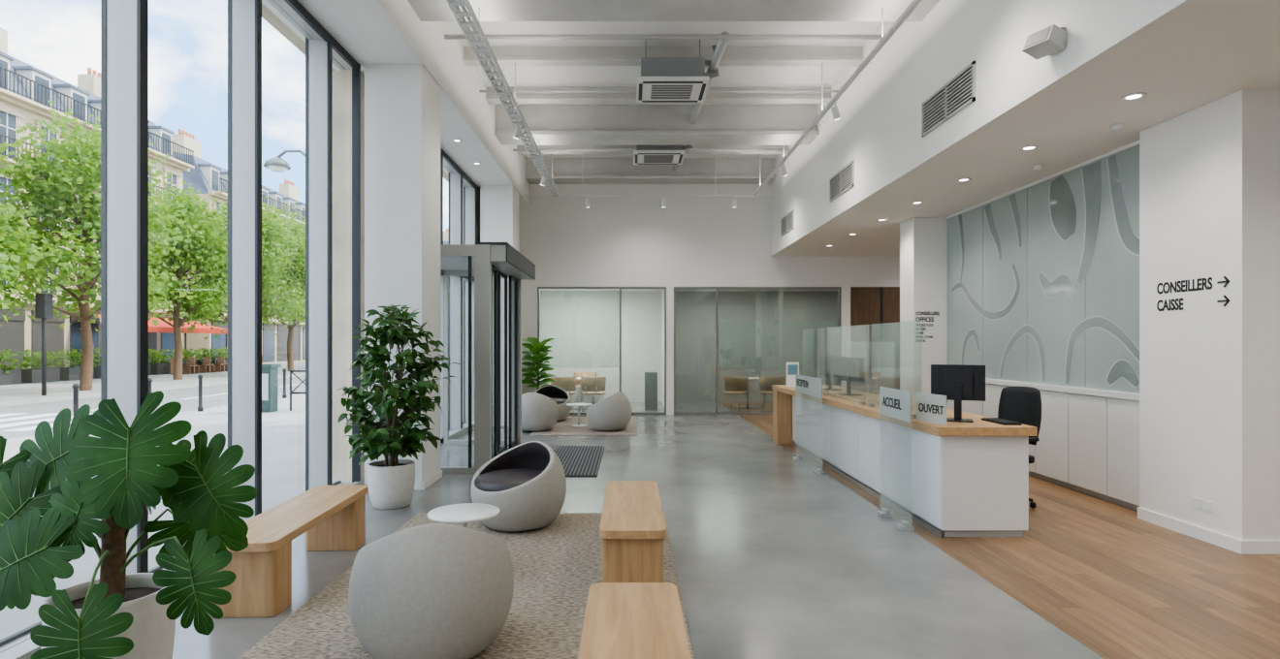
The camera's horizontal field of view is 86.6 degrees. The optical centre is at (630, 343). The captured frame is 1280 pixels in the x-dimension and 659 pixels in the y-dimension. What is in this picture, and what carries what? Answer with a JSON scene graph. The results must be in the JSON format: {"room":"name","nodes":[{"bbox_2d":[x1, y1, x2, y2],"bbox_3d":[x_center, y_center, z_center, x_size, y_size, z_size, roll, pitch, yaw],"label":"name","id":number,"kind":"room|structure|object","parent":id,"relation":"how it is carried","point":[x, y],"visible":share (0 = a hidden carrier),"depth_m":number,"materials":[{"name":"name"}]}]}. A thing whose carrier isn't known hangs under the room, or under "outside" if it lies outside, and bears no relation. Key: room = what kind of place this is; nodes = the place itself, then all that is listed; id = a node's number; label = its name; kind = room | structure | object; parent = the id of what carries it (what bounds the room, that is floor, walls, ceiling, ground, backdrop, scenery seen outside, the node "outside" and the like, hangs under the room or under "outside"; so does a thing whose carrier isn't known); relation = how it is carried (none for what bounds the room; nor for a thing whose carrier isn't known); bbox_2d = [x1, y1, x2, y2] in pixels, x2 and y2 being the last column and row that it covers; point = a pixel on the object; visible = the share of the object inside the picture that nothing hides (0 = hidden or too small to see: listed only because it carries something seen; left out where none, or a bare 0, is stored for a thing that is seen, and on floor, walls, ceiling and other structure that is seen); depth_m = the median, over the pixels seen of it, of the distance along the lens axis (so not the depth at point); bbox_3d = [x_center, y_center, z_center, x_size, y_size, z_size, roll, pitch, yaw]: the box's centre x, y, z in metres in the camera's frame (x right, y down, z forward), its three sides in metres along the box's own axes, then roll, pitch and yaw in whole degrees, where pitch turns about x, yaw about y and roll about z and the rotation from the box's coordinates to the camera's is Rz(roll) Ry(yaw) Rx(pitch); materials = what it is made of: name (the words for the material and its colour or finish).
{"room":"bank branch lobby","nodes":[
{"label":"bank branch lobby","id":0,"kind":"room"},
{"bbox_2d":[0,360,305,639],"bbox_3d":[-41.600,1.850,70.000,76.800,0.300,260.000,0,0,0],"label":"ground","id":1,"kind":"structure","parent":0,"point":[283,431],"depth_m":14.42,"materials":[{"name":"concrete"}]},
{"bbox_2d":[0,142,69,321],"bbox_3d":[-20.158,-3.399,17.862,7.691,10.255,7.176,0,0,13],"label":"plane tree","id":2,"kind":"object","parent":1,"relation":"on","point":[12,241],"visible":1,"depth_m":19.62,"materials":[{"name":"green plant"}]},
{"bbox_2d":[34,293,52,395],"bbox_3d":[-19.000,0.050,22.000,0.300,3.300,0.300,0,0,0],"label":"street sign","id":3,"kind":"object","parent":1,"relation":"on","point":[43,302],"visible":1,"depth_m":21.95,"materials":[{"name":"grey metal"}]},
{"bbox_2d":[71,384,79,417],"bbox_3d":[-10.700,1.240,13.100,0.120,0.920,0.120,0,0,0],"label":"bollard","id":4,"kind":"object","parent":1,"relation":"on","point":[75,387],"visible":0.65,"depth_m":13.07,"materials":[{"name":"grey metal"}]},
{"bbox_2d":[0,27,194,370],"bbox_3d":[-35.600,-7.725,26.750,12.800,18.850,37.900,0,0,0],"label":"building","id":5,"kind":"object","parent":1,"relation":"on","point":[26,90],"visible":0.27,"depth_m":35.11,"materials":[{"name":"stone"}]},
{"bbox_2d":[97,314,227,362],"bbox_3d":[-28.100,0.050,40.750,3.000,3.300,8.500,0,0,0],"label":"awning","id":6,"kind":"object","parent":5,"relation":"attached to","point":[162,327],"visible":0.3,"depth_m":41.33,"materials":[{"name":"red"}]},
{"bbox_2d":[0,99,211,390],"bbox_3d":[-19.292,-3.399,24.271,7.176,10.255,7.691,0,0,-28],"label":"plane tree","id":7,"kind":"object","parent":1,"relation":"on","point":[79,174],"visible":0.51,"depth_m":23.08,"materials":[{"name":"green plant"}]},
{"bbox_2d":[0,347,227,385],"bbox_3d":[-25.613,0.941,35.093,1.156,1.519,17.253,0,0,0],"label":"hedge","id":8,"kind":"object","parent":1,"relation":"on","point":[9,375],"visible":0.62,"depth_m":30.60,"materials":[{"name":"green plant"}]},
{"bbox_2d":[0,384,303,431],"bbox_3d":[-14.250,1.817,50.500,5.500,0.006,141.000,0,0,0],"label":"road marking","id":9,"kind":"object","parent":1,"relation":"on","point":[2,415],"visible":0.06,"depth_m":15.97,"materials":[{"name":"white paint"}]},
{"bbox_2d":[81,175,275,380],"bbox_3d":[-21.291,-2.923,31.563,7.047,9.292,8.584,0,0,43],"label":"plane tree","id":10,"kind":"object","parent":1,"relation":"on","point":[205,256],"visible":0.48,"depth_m":31.08,"materials":[{"name":"green plant"}]},
{"bbox_2d":[197,374,203,412],"bbox_3d":[-10.700,1.240,16.900,0.120,0.920,0.120,0,0,0],"label":"bollard","id":11,"kind":"object","parent":1,"relation":"on","point":[200,408],"visible":1,"depth_m":16.86,"materials":[{"name":"grey metal"}]},
{"bbox_2d":[170,355,262,375],"bbox_3d":[-24.400,1.250,40.500,0.700,0.900,8.400,0,0,0],"label":"seating","id":12,"kind":"object","parent":1,"relation":"on","point":[190,368],"visible":0.56,"depth_m":38.70,"materials":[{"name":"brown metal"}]},
{"bbox_2d":[153,188,305,339],"bbox_3d":[-20.560,-3.399,35.702,7.176,10.255,7.691,0,0,37],"label":"plane tree","id":13,"kind":"object","parent":1,"relation":"on","point":[274,233],"visible":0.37,"depth_m":35.53,"materials":[{"name":"green plant"}]},
{"bbox_2d":[171,128,305,363],"bbox_3d":[-36.600,-7.400,71.000,12.800,18.200,42.400,0,0,0],"label":"building","id":14,"kind":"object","parent":1,"relation":"on","point":[208,177],"visible":0.05,"depth_m":52.95,"materials":[{"name":"stone"}]},
{"bbox_2d":[215,211,305,371],"bbox_3d":[-20.433,-3.162,40.694,9.036,9.781,7.418,0,0,19],"label":"plane tree","id":15,"kind":"object","parent":1,"relation":"on","point":[300,256],"visible":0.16,"depth_m":40.27,"materials":[{"name":"green plant"}]},
{"bbox_2d":[261,363,281,413],"bbox_3d":[-8.975,1.110,16.775,0.450,1.180,0.450,0,0,0],"label":"litter bin","id":16,"kind":"object","parent":1,"relation":"on","point":[270,371],"visible":0.74,"depth_m":16.60,"materials":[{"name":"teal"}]},
{"bbox_2d":[263,149,305,172],"bbox_3d":[-7.075,-1.174,14.200,1.130,5.749,0.520,0,0,0],"label":"street lamp","id":17,"kind":"object","parent":1,"relation":"on","point":[276,164],"visible":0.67,"depth_m":14.10,"materials":[{"name":"grey"}]},
{"bbox_2d":[282,368,287,398],"bbox_3d":[-10.700,1.240,21.000,0.120,0.920,0.120,0,0,0],"label":"bollard","id":18,"kind":"object","parent":1,"relation":"on","point":[284,396],"visible":1,"depth_m":20.97,"materials":[{"name":"grey metal"}]},
{"bbox_2d":[289,369,305,411],"bbox_3d":[-8.200,1.175,17.000,0.650,1.050,0.050,0,0,0],"label":"barrier","id":19,"kind":"object","parent":1,"relation":"on","point":[291,370],"visible":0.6,"depth_m":16.99,"materials":[{"name":"grey metal"}]},
{"bbox_2d":[261,0,529,489],"bbox_3d":[-2.775,-1.200,5.550,1.050,5.600,19.100,0,0,0],"label":"wall","id":20,"kind":"structure","parent":0,"point":[421,96],"depth_m":7.40,"materials":[{"name":"white paint"}]},
{"bbox_2d":[0,0,361,658],"bbox_3d":[-3.070,-0.725,1.720,0.260,4.650,11.440,0,0,0],"label":"window","id":21,"kind":"structure","parent":20,"relation":"in","point":[124,23],"depth_m":5.40,"materials":[{"name":"grey metal"}]},
{"bbox_2d":[261,2,479,484],"bbox_3d":[-3.240,-1.200,6.000,0.520,5.800,20.000,0,0,0],"label":"wall pier","id":22,"kind":"object","parent":20,"relation":"attached to","point":[341,80],"visible":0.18,"depth_m":7.60,"materials":[{"name":"paint"}]},
{"bbox_2d":[422,470,442,489],"bbox_3d":[-2.257,1.560,7.760,0.015,0.080,0.720,0,0,0],"label":"baseboard","id":23,"kind":"structure","parent":20,"relation":"attached to","point":[438,475],"depth_m":7.70,"materials":[{"name":"white paint"}]},
{"bbox_2d":[440,270,474,443],"bbox_3d":[-3.070,0.175,11.973,0.260,2.849,2.255,0,0,0],"label":"glass door","id":24,"kind":"structure","parent":20,"relation":"in","point":[457,427],"depth_m":11.95,"materials":[{"name":"glass"}]},
{"bbox_2d":[440,148,477,277],"bbox_3d":[-3.070,-2.150,10.613,0.260,1.799,4.975,0,0,0],"label":"window","id":25,"kind":"structure","parent":20,"relation":"in","point":[457,177],"depth_m":11.95,"materials":[{"name":"grey metal"}]},
{"bbox_2d":[440,242,535,475],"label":"entrance door frame","id":26,"kind":"structure","parent":20,"relation":"in","point":[483,261],"depth_m":8.95,"materials":[{"name":"silver metal"}]},
{"bbox_2d":[540,288,664,407],"bbox_3d":[-1.140,0.100,16.875,4.120,3.000,3.250,0,0,0],"label":"glass partition","id":27,"kind":"structure","parent":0,"point":[585,326],"depth_m":18.40,"materials":[{"name":"grey"}]},
{"bbox_2d":[172,402,1103,658],"bbox_3d":[-0.400,1.660,7.300,5.600,0.120,22.600,0,0,0],"label":"floor","id":28,"kind":"structure","parent":0,"point":[775,558],"depth_m":4.95,"materials":[{"name":"concrete"}]},
{"bbox_2d":[0,390,256,658],"bbox_3d":[-2.141,0.900,2.771,1.234,1.400,0.692,0,0,0],"label":"monstera","id":29,"kind":"object","parent":28,"relation":"on","point":[117,615],"visible":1,"depth_m":2.67,"materials":[{"name":"plant"}]},
{"bbox_2d":[209,484,368,618],"bbox_3d":[-2.290,1.375,4.700,0.420,0.450,1.600,0,0,-2],"label":"wooden bench","id":30,"kind":"object","parent":28,"relation":"on","point":[332,518],"visible":0.8,"depth_m":4.22,"materials":[{"name":"brown wood"}]},
{"bbox_2d":[337,304,462,510],"bbox_3d":[-2.286,0.603,6.676,1.122,1.994,1.067,0,0,9],"label":"ficus tree","id":31,"kind":"object","parent":28,"relation":"on","point":[391,482],"visible":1,"depth_m":6.55,"materials":[{"name":"green plant"}]},
{"bbox_2d":[236,512,694,658],"bbox_3d":[-0.830,1.593,3.765,2.300,0.014,5.130,0,0,0],"label":"area rug","id":32,"kind":"object","parent":28,"relation":"on","point":[556,564],"visible":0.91,"depth_m":4.09,"materials":[{"name":"carpet"}]},
{"bbox_2d":[348,523,513,658],"bbox_3d":[-1.020,1.232,3.520,0.820,0.705,0.820,0,0,38],"label":"armchair","id":33,"kind":"object","parent":32,"relation":"on","point":[432,591],"visible":1,"depth_m":3.20,"materials":[{"name":"fabric"}]},
{"bbox_2d":[427,503,500,528],"bbox_3d":[-1.180,1.390,4.820,0.500,0.390,0.500,0,0,0],"label":"round side table","id":34,"kind":"object","parent":32,"relation":"on","point":[463,514],"visible":0.58,"depth_m":4.77,"materials":[{"name":"white paint"}]},
{"bbox_2d":[470,441,566,531],"bbox_3d":[-0.970,1.232,5.920,0.820,0.705,0.820,0,0,-1],"label":"armchair","id":35,"kind":"object","parent":32,"relation":"on","point":[527,482],"visible":0.98,"depth_m":5.66,"materials":[{"name":"fabric"}]},
{"bbox_2d":[474,468,543,491],"bbox_3d":[-0.988,1.205,5.896,0.740,0.160,0.740,0,0,37],"label":"seat cushion","id":36,"kind":"object","parent":35,"relation":"on","point":[485,479],"depth_m":5.66,"materials":[{"name":"fabric"}]},
{"bbox_2d":[599,480,666,582],"bbox_3d":[0.015,1.360,4.850,0.410,0.450,1.480,0,0,0],"label":"wooden bench","id":37,"kind":"object","parent":32,"relation":"on","point":[632,528],"visible":0.88,"depth_m":4.16,"materials":[{"name":"brown wood"}]},
{"bbox_2d":[577,582,691,658],"bbox_3d":[0.015,1.360,2.480,0.410,0.450,1.480,0,0,0],"label":"wooden bench","id":38,"kind":"object","parent":32,"relation":"on","point":[623,621],"visible":1,"depth_m":2.74,"materials":[{"name":"brown wood"}]},
{"bbox_2d":[521,337,555,389],"bbox_3d":[-1.985,0.737,14.448,0.880,1.727,0.896,0,0,0],"label":"fiddle leaf fig","id":39,"kind":"object","parent":28,"relation":"on","point":[535,347],"visible":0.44,"depth_m":14.48,"materials":[{"name":"plant"}]},
{"bbox_2d":[550,377,576,412],"bbox_3d":[-1.544,1.191,15.723,0.606,0.822,0.520,0,0,-11],"label":"chair","id":40,"kind":"object","parent":28,"relation":"on","point":[568,384],"visible":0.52,"depth_m":15.52,"materials":[{"name":"brown wood"}]},
{"bbox_2d":[553,446,604,477],"bbox_3d":[-0.760,1.591,9.300,0.720,0.017,2.400,0,0,0],"label":"entrance mat","id":41,"kind":"object","parent":28,"relation":"on","point":[576,461],"visible":0.79,"depth_m":9.25,"materials":[{"name":"grey"}]},
{"bbox_2d":[572,377,588,409],"bbox_3d":[-1.200,1.230,16.700,1.040,0.740,1.040,0,0,0],"label":"meeting table","id":42,"kind":"object","parent":28,"relation":"on","point":[578,378],"visible":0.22,"depth_m":16.67,"materials":[{"name":"white paint"}]},
{"bbox_2d":[529,416,638,435],"bbox_3d":[-0.810,1.593,13.225,1.880,0.014,2.950,0,0,0],"label":"area rug","id":43,"kind":"object","parent":28,"relation":"on","point":[561,428],"visible":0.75,"depth_m":12.40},
{"bbox_2d":[521,392,558,431],"bbox_3d":[-1.720,1.232,12.350,0.820,0.705,0.820,0,0,-30],"label":"armchair","id":44,"kind":"object","parent":43,"relation":"on","point":[539,412],"visible":0.82,"depth_m":12.02,"materials":[{"name":"fabric"}]},
{"bbox_2d":[534,385,571,420],"bbox_3d":[-1.620,1.232,13.900,0.820,0.705,0.820,0,0,23],"label":"armchair","id":45,"kind":"object","parent":43,"relation":"on","point":[560,396],"visible":0.38,"depth_m":13.96,"materials":[{"name":"fabric"}]},
{"bbox_2d":[549,397,567,404],"bbox_3d":[-1.612,1.205,13.871,0.740,0.160,0.740,0,0,-15],"label":"seat cushion","id":46,"kind":"object","parent":45,"relation":"on","point":[560,400],"depth_m":13.68,"materials":[{"name":"fabric"}]},
{"bbox_2d":[566,403,592,426],"bbox_3d":[-0.980,1.375,13.000,0.500,0.420,0.500,0,0,0],"label":"round side table","id":47,"kind":"object","parent":43,"relation":"on","point":[567,404],"visible":1,"depth_m":12.98,"materials":[{"name":"white paint"}]},
{"bbox_2d":[586,391,631,430],"bbox_3d":[-0.390,1.232,12.400,0.820,0.705,0.820,0,0,-8],"label":"armchair","id":48,"kind":"object","parent":43,"relation":"on","point":[614,412],"visible":1,"depth_m":12.07,"materials":[{"name":"fabric"}]},
{"bbox_2d":[573,372,596,404],"bbox_3d":[-1.199,1.191,17.928,0.606,0.822,0.520,0,0,2],"label":"chair","id":49,"kind":"object","parent":28,"relation":"on","point":[576,374],"visible":0.43,"depth_m":18.08,"materials":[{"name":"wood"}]},
{"bbox_2d":[580,377,606,412],"bbox_3d":[-0.856,1.191,15.723,0.606,0.822,0.520,0,0,11],"label":"chair","id":50,"kind":"object","parent":28,"relation":"on","point":[591,385],"visible":0.84,"depth_m":15.53,"materials":[{"name":"brown wood"}]},
{"bbox_2d":[644,372,657,410],"bbox_3d":[0.500,1.150,16.350,0.300,0.900,0.300,0,0,0],"label":"waste bin","id":51,"kind":"object","parent":28,"relation":"on","point":[651,378],"visible":1,"depth_m":16.20,"materials":[{"name":"grey"}]},
{"bbox_2d":[793,374,825,475],"bbox_3d":[2.308,1.015,8.810,0.115,1.170,1.280,0,0,0],"label":"glass panel","id":52,"kind":"object","parent":28,"relation":"on","point":[810,386],"depth_m":8.72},
{"bbox_2d":[877,386,914,530],"bbox_3d":[2.368,1.005,6.070,0.115,1.190,0.700,0,0,0],"label":"glass panel","id":53,"kind":"object","parent":28,"relation":"on","point":[893,403],"visible":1,"depth_m":6.03,"materials":[{"name":"glass"}]},
{"bbox_2d":[771,384,1037,538],"bbox_3d":[2.800,1.140,8.250,1.000,0.920,5.500,0,0,0],"label":"reception desk","id":54,"kind":"object","parent":28,"relation":"on","point":[955,479],"visible":0.96,"depth_m":5.91,"materials":[{"name":"laminate"}]},
{"bbox_2d":[786,362,799,386],"bbox_3d":[2.560,0.490,10.710,0.200,0.380,0.100,0,0,0],"label":"stand","id":55,"kind":"object","parent":54,"relation":"on","point":[792,368],"visible":0.79,"depth_m":10.70,"materials":[{"name":"white paint"}]},
{"bbox_2d":[787,364,798,375],"bbox_3d":[2.560,0.420,10.697,0.160,0.160,0.004,0,0,0],"label":"print","id":56,"kind":"object","parent":55,"relation":"attached to","point":[792,369],"depth_m":10.70,"materials":[{"name":"blue"}]},
{"bbox_2d":[819,355,846,390],"bbox_3d":[2.933,0.435,9.890,0.200,0.490,0.500,0,0,-30],"label":"computer monitor","id":57,"kind":"object","parent":54,"relation":"on","point":[828,365],"visible":0.89,"depth_m":9.88,"materials":[{"name":"black plastic"}]},
{"bbox_2d":[838,357,864,395],"bbox_3d":[2.881,0.435,8.893,0.200,0.490,0.500,0,0,-20],"label":"computer monitor","id":58,"kind":"object","parent":54,"relation":"on","point":[852,369],"visible":1,"depth_m":8.86,"materials":[{"name":"black plastic"}]},
{"bbox_2d":[823,391,916,418],"bbox_3d":[2.566,0.240,8.050,0.052,0.880,4.100,0,0,0],"label":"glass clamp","id":59,"kind":"object","parent":54,"relation":"on","point":[861,402],"visible":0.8,"depth_m":7.48,"materials":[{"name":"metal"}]},
{"bbox_2d":[771,384,1037,436],"bbox_3d":[2.800,0.718,8.250,1.000,0.075,5.500,0,0,0],"label":"countertop","id":60,"kind":"structure","parent":54,"relation":"on","point":[979,428],"depth_m":6.28,"materials":[{"name":"brown wood"}]},
{"bbox_2d":[916,392,946,425],"bbox_3d":[2.545,0.552,5.745,0.012,0.245,0.380,0,0,-13],"label":"sign","id":61,"kind":"object","parent":54,"relation":"attached to","point":[930,407],"visible":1,"depth_m":5.74,"materials":[{"name":"grey"}]},
{"bbox_2d":[930,364,985,422],"bbox_3d":[2.861,0.435,5.932,0.430,0.490,0.200,0,0,25],"label":"computer monitor","id":62,"kind":"object","parent":54,"relation":"on","point":[959,383],"visible":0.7,"depth_m":5.90,"materials":[{"name":"black plastic"}]},
{"bbox_2d":[981,417,1022,425],"bbox_3d":[3.170,0.670,5.810,0.140,0.020,0.380,0,0,0],"label":"keyboard","id":63,"kind":"object","parent":54,"relation":"on","point":[992,420],"visible":1,"depth_m":5.74,"materials":[{"name":"black plastic"}]},
{"bbox_2d":[448,21,881,158],"bbox_3d":[-0.050,-4.060,5.550,6.500,0.120,19.100,0,0,0],"label":"ceiling","id":64,"kind":"structure","parent":0,"point":[526,76],"depth_m":9.11,"materials":[{"name":"white paint"}]},
{"bbox_2d":[525,158,776,184],"bbox_3d":[0.440,-3.770,14.825,5.380,0.460,0.550,0,0,0],"label":"beam","id":65,"kind":"structure","parent":64,"relation":"attached to","point":[565,171],"depth_m":14.68,"materials":[{"name":"metal"}]},
{"bbox_2d":[525,194,777,207],"bbox_3d":[0.450,-3.430,14.322,5.300,1.139,0.116,0,0,0],"label":"rail","id":66,"kind":"object","parent":64,"relation":"hanging from","point":[734,204],"visible":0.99,"depth_m":14.30,"materials":[{"name":"metal"}]},
{"bbox_2d":[516,145,788,154],"bbox_3d":[0.440,-3.900,13.560,5.380,0.200,0.200,0,0,0],"label":"joist","id":67,"kind":"object","parent":64,"relation":"attached to","point":[518,146],"visible":0.43,"depth_m":13.50,"materials":[{"name":"concrete"}]},
{"bbox_2d":[494,104,819,145],"bbox_3d":[0.440,-3.730,11.550,5.380,0.540,0.600,0,0,0],"label":"beam","id":68,"kind":"structure","parent":64,"relation":"attached to","point":[548,124],"depth_m":11.38,"materials":[{"name":"paint"}]},
{"bbox_2d":[485,87,831,103],"bbox_3d":[0.440,-3.900,10.660,5.380,0.200,0.200,0,0,0],"label":"joist","id":69,"kind":"object","parent":64,"relation":"attached to","point":[491,97],"visible":0.71,"depth_m":10.60,"materials":[{"name":"paint"}]},
{"bbox_2d":[633,145,692,164],"bbox_3d":[0.613,-3.737,12.825,1.117,0.526,0.850,0,0,0],"label":"air conditioner","id":70,"kind":"object","parent":64,"relation":"hanging from","point":[643,154],"depth_m":12.57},
{"bbox_2d":[462,46,863,65],"bbox_3d":[0.440,-3.900,9.210,5.380,0.200,0.200,0,0,0],"label":"joist","id":71,"kind":"object","parent":64,"relation":"attached to","point":[504,55],"visible":0.82,"depth_m":9.15,"materials":[{"name":"paint"}]},
{"bbox_2d":[444,31,884,171],"bbox_3d":[0.440,-3.730,11.336,5.360,0.120,6.332,0,0,0],"label":"ceiling pipe","id":72,"kind":"object","parent":64,"relation":"hanging from","point":[723,38],"depth_m":8.20,"materials":[{"name":"metal"}]},
{"bbox_2d":[407,0,939,21],"bbox_3d":[0.440,-3.730,7.000,5.380,0.540,0.600,0,0,0],"label":"beam","id":73,"kind":"structure","parent":64,"relation":"attached to","point":[426,10],"depth_m":7.05,"materials":[{"name":"paint"}]},
{"bbox_2d":[446,0,559,196],"bbox_3d":[-1.560,-3.320,7.600,0.170,0.979,13.200,0,0,0],"label":"cable tray","id":74,"kind":"object","parent":73,"relation":"hanging from","point":[454,5],"visible":1,"depth_m":8.01,"materials":[{"name":"white galvanized steel"}]},
{"bbox_2d":[753,0,922,195],"bbox_3d":[2.603,-3.320,7.600,0.125,0.979,13.200,0,0,0],"label":"rail","id":75,"kind":"object","parent":73,"relation":"hanging from","point":[835,111],"visible":1,"depth_m":8.37,"materials":[{"name":"metal"}]},
{"bbox_2d":[636,39,719,102],"bbox_3d":[0.644,-3.712,9.275,1.117,0.576,0.850,0,0,0],"label":"air conditioner","id":76,"kind":"object","parent":64,"relation":"hanging from","point":[662,80],"depth_m":8.90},
{"bbox_2d":[540,288,838,291],"bbox_3d":[1.900,-1.450,16.875,10.200,0.100,3.250,0,0,0],"label":"ceiling","id":77,"kind":"structure","parent":0,"point":[541,290],"depth_m":17.98,"materials":[{"name":"white paint"}]},
{"bbox_2d":[519,184,899,415],"bbox_3d":[2.450,-1.200,15.175,11.300,5.600,0.150,0,0,0],"label":"wall","id":78,"kind":"structure","parent":0,"point":[614,241],"depth_m":15.10,"materials":[{"name":"white paint"}]},
{"bbox_2d":[537,287,666,415],"bbox_3d":[-0.635,0.175,15.160,2.870,2.850,0.080,0,0,0],"label":"window","id":79,"kind":"structure","parent":78,"relation":"in","point":[538,288],"depth_m":15.12,"materials":[{"name":"grey"}]},
{"bbox_2d":[673,287,841,415],"bbox_3d":[2.835,0.175,15.160,3.730,2.850,0.080,0,0,0],"label":"window","id":80,"kind":"structure","parent":78,"relation":"in","point":[717,412],"depth_m":15.12,"materials":[{"name":"grey"}]},
{"bbox_2d":[850,287,899,394],"bbox_3d":[5.600,0.175,15.129,1.400,2.850,0.122,0,0,0],"label":"door","id":81,"kind":"structure","parent":78,"relation":"in","point":[875,311],"depth_m":15.13,"materials":[{"name":"brown wood"}]},
{"bbox_2d":[675,291,838,402],"bbox_3d":[3.965,0.100,16.875,6.070,3.000,3.250,0,0,0],"label":"wall","id":82,"kind":"structure","parent":0,"point":[759,333],"depth_m":18.40,"materials":[{"name":"glass"}]},
{"bbox_2d":[770,0,1153,251],"bbox_3d":[3.190,-3.025,5.550,0.120,1.950,19.100,0,0,0],"label":"wall","id":83,"kind":"structure","parent":0,"point":[879,126],"depth_m":7.49,"materials":[{"name":"white paint"}]},
{"bbox_2d":[780,209,794,236],"bbox_3d":[3.120,-2.380,13.500,0.020,0.360,1.000,0,0,0],"label":"air vent grille","id":84,"kind":"object","parent":83,"relation":"in","point":[786,222],"visible":1,"depth_m":13.46,"materials":[{"name":"silver metal"}]},
{"bbox_2d":[829,160,854,202],"bbox_3d":[3.120,-2.380,10.050,0.020,0.360,1.100,0,0,0],"label":"air vent grille","id":85,"kind":"object","parent":83,"relation":"in","point":[843,180],"visible":1,"depth_m":9.99,"materials":[{"name":"silver metal"}]},
{"bbox_2d":[921,61,975,137],"bbox_3d":[3.120,-2.380,6.700,0.020,0.360,1.100,0,0,0],"label":"air vent grille","id":86,"kind":"object","parent":83,"relation":"in","point":[959,92],"visible":1,"depth_m":6.63,"materials":[{"name":"silver metal"}]},
{"bbox_2d":[1022,24,1067,60],"bbox_3d":[3.043,-2.199,4.963,0.209,0.184,0.253,0,0,-14],"label":"wall speaker","id":87,"kind":"object","parent":83,"relation":"attached to","point":[1052,39],"visible":1,"depth_m":4.90,"materials":[{"name":"grey"}]},
{"bbox_2d":[719,402,1279,658],"bbox_3d":[5.250,1.660,7.300,5.700,0.120,22.600,0,0,0],"label":"floor","id":88,"kind":"structure","parent":0,"point":[1121,585],"depth_m":4.64,"materials":[{"name":"brown wood"}]},
{"bbox_2d":[722,376,748,412],"bbox_3d":[2.458,1.191,15.773,0.606,0.822,0.520,0,0,-17],"label":"chair","id":89,"kind":"object","parent":88,"relation":"on","point":[736,385],"visible":0.94,"depth_m":15.58,"materials":[{"name":"brown wood"}]},
{"bbox_2d":[735,377,760,409],"bbox_3d":[2.900,1.230,16.800,1.040,0.740,1.040,0,0,0],"label":"meeting table","id":90,"kind":"object","parent":88,"relation":"on","point":[750,378],"visible":0.41,"depth_m":16.77,"materials":[{"name":"white paint"}]},
{"bbox_2d":[758,376,785,412],"bbox_3d":[3.292,1.191,15.773,0.606,0.822,0.520,0,0,17],"label":"chair","id":91,"kind":"object","parent":88,"relation":"on","point":[765,383],"visible":0.63,"depth_m":15.60,"materials":[{"name":"brown wood"}]},
{"bbox_2d":[899,217,947,402],"bbox_3d":[4.725,-0.165,10.685,0.750,3.530,0.530,0,0,0],"label":"wall pillar","id":92,"kind":"structure","parent":88,"relation":"on","point":[923,240],"depth_m":10.42,"materials":[{"name":"paint"}]},
{"bbox_2d":[915,311,939,342],"bbox_3d":[4.561,-0.251,10.418,0.365,0.466,0.002,0,0,0],"label":"sign","id":93,"kind":"object","parent":92,"relation":"attached to","point":[922,319],"visible":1,"depth_m":10.42,"materials":[{"name":"grey"}]},
{"bbox_2d":[997,385,1041,508],"bbox_3d":[3.702,1.020,6.758,0.633,1.160,0.640,0,0,-20],"label":"office chair","id":94,"kind":"object","parent":88,"relation":"on","point":[1022,405],"visible":0.28,"depth_m":6.83,"materials":[{"name":"fabric"}]},
{"bbox_2d":[946,378,1139,511],"bbox_3d":[4.850,1.040,8.305,0.180,1.120,4.210,0,0,0],"label":"storage cabinet","id":95,"kind":"object","parent":88,"relation":"on","point":[1088,443],"visible":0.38,"depth_m":7.14,"materials":[{"name":"white"}]},
{"bbox_2d":[770,0,1279,256],"bbox_3d":[5.615,-1.990,5.625,4.970,0.120,19.250,0,0,0],"label":"ceiling","id":96,"kind":"structure","parent":0,"point":[1187,55],"depth_m":5.69,"materials":[{"name":"white paint"}]},
{"bbox_2d":[1110,123,1123,130],"bbox_3d":[4.300,-1.907,6.000,0.100,0.045,0.100,0,0,0],"label":"smoke detector","id":97,"kind":"object","parent":96,"relation":"attached to","point":[1118,126],"visible":1,"depth_m":5.97,"materials":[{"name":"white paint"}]},
{"bbox_2d":[1120,92,1147,101],"bbox_3d":[3.930,-1.924,5.300,0.164,0.012,0.164,0,0,0],"label":"recessed light","id":98,"kind":"object","parent":96,"relation":"in","point":[1138,95],"visible":1,"depth_m":5.29,"materials":[{"name":"white paint"}]},
{"bbox_2d":[945,140,1139,393],"bbox_3d":[4.890,-0.725,8.306,0.100,2.410,4.212,0,0,0],"label":"panel","id":99,"kind":"object","parent":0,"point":[1109,289],"visible":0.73,"depth_m":7.96,"materials":[{"name":"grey glass"}]},
{"bbox_2d":[951,155,1139,387],"bbox_3d":[4.858,-0.713,8.276,0.002,2.353,3.990,0,0,0],"label":"motif","id":100,"kind":"object","parent":99,"relation":"attached to","point":[1061,198],"visible":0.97,"depth_m":7.43,"materials":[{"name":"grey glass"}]},
{"bbox_2d":[1139,89,1279,540],"bbox_3d":[6.325,-0.165,5.680,3.350,3.530,1.040,0,0,0],"label":"wall","id":101,"kind":"structure","parent":0,"point":[1209,174],"depth_m":5.41,"materials":[{"name":"paint"}]},
{"bbox_2d":[1156,276,1229,311],"bbox_3d":[4.647,-0.404,5.625,0.005,0.249,0.726,0,0,0],"label":"direction sign","id":102,"kind":"object","parent":101,"relation":"attached to","point":[1181,282],"depth_m":5.72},
{"bbox_2d":[1192,497,1212,511],"bbox_3d":[4.645,1.310,5.510,0.010,0.080,0.180,0,0,0],"label":"wall outlet","id":103,"kind":"object","parent":101,"relation":"attached to","point":[1197,502],"depth_m":5.49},
{"bbox_2d":[1137,507,1279,554],"bbox_3d":[6.315,1.550,5.673,3.370,0.100,1.055,0,0,0],"label":"baseboard","id":104,"kind":"structure","parent":101,"relation":"attached to","point":[1242,547],"depth_m":5.40,"materials":[{"name":"white paint"}]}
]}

